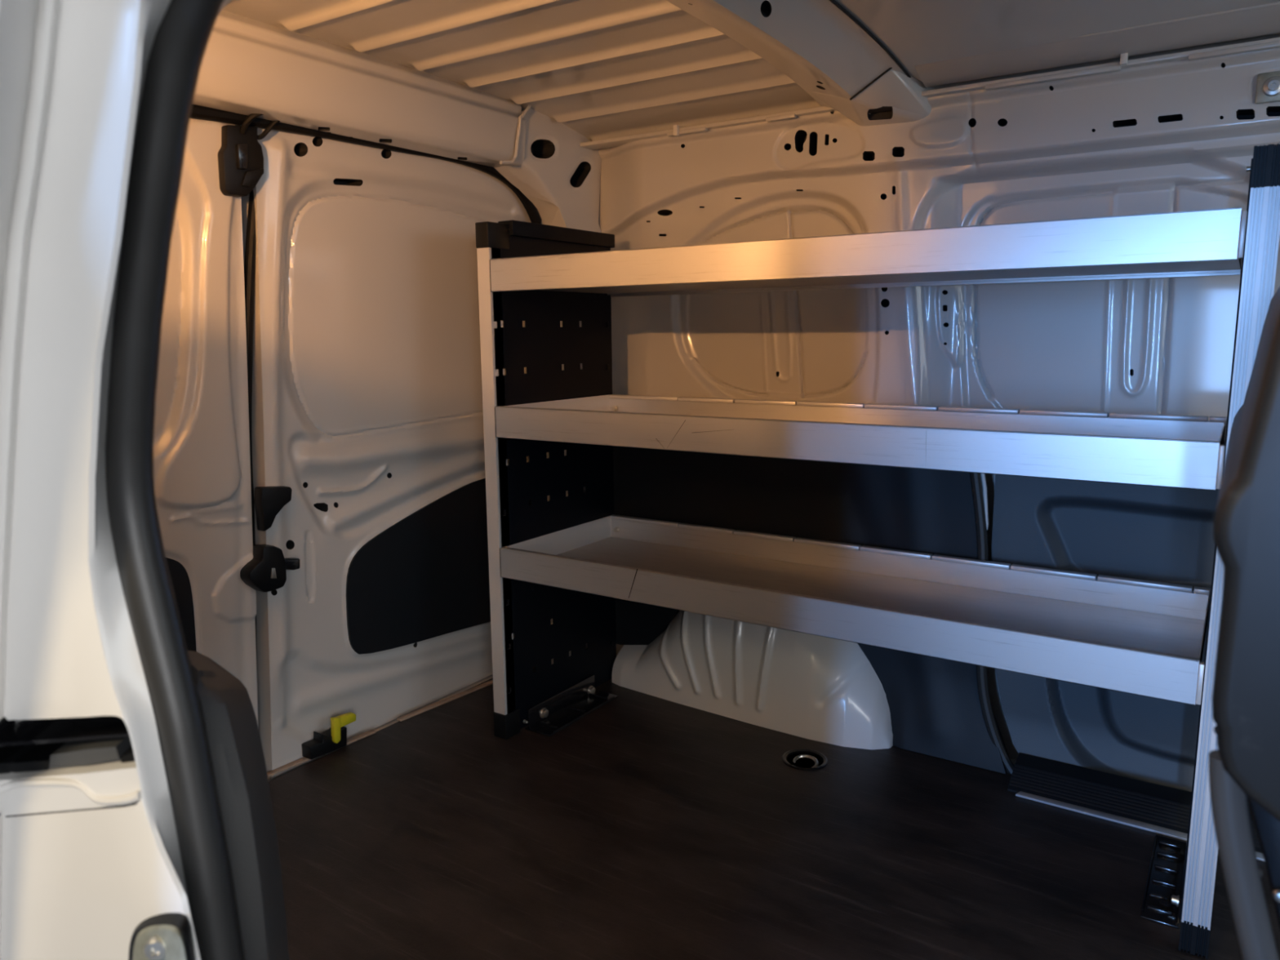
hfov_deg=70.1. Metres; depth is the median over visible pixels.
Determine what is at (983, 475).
trim
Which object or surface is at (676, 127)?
clip
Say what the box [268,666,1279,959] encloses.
floor
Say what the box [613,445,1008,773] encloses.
lining
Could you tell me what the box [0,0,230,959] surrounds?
door frame
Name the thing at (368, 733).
strip
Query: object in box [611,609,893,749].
wheel arch
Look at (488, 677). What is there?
trim
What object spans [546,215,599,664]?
trim
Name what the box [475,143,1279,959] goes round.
shelving rack
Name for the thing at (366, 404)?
door
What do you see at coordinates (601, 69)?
ceiling
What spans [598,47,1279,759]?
wall
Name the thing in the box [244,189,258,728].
seal
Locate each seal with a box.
[105,0,244,959]
[190,104,542,223]
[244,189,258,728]
[969,472,1013,773]
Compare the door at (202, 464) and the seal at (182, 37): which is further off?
the door at (202, 464)
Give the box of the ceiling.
[222,0,1279,141]
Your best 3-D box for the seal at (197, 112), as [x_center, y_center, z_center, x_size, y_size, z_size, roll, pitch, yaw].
[-0.458,-0.310,1.654,0.023,0.610,0.961,6,11,33]
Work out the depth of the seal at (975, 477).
1.62 m
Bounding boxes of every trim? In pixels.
[187,650,289,959]
[267,674,493,781]
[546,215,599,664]
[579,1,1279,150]
[980,473,988,529]
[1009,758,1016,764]
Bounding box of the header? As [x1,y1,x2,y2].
[192,9,601,368]
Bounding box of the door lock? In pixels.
[240,544,299,591]
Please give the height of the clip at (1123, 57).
0.020 m
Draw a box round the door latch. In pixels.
[217,113,279,197]
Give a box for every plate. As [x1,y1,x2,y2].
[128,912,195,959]
[1254,71,1279,103]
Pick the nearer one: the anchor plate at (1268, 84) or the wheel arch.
the anchor plate at (1268, 84)
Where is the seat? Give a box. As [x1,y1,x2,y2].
[1208,286,1279,959]
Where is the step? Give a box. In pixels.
[1007,752,1262,853]
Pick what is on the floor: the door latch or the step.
the step
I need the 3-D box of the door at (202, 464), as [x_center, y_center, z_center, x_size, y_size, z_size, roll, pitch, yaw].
[-0.852,0.026,1.250,0.151,1.147,0.670,6,11,33]
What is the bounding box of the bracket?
[811,67,934,126]
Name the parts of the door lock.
lever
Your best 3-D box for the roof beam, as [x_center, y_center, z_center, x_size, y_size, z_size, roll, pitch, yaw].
[0.003,-0.587,1.032,0.184,0.089,1.465,6,11,33]
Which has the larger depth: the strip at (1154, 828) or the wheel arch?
the wheel arch
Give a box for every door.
[153,117,257,724]
[240,124,533,778]
[991,474,1219,791]
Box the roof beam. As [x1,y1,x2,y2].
[666,0,911,114]
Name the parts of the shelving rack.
post, panel, rail, plate, plate, shelf, shelf, shelf, shelf, shelf, plate, panel, plate, post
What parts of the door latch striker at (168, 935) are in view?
plate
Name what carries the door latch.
attached to the door at (202, 464)
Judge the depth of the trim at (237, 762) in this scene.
0.51 m
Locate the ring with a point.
(803, 759)
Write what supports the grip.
attached to the door at (366, 404)
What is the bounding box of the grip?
[253,485,292,531]
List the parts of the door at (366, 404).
handle, handle, lining panel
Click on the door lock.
(266, 571)
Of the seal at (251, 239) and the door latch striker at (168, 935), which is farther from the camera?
the seal at (251, 239)
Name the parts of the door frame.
runner rail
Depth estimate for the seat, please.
0.38 m
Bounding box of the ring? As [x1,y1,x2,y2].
[782,748,827,770]
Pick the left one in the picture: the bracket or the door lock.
the door lock
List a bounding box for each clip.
[673,124,679,136]
[1120,53,1128,65]
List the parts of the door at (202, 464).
lining panel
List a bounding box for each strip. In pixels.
[266,666,535,777]
[1015,791,1264,861]
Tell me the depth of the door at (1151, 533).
1.54 m
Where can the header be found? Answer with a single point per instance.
(249, 66)

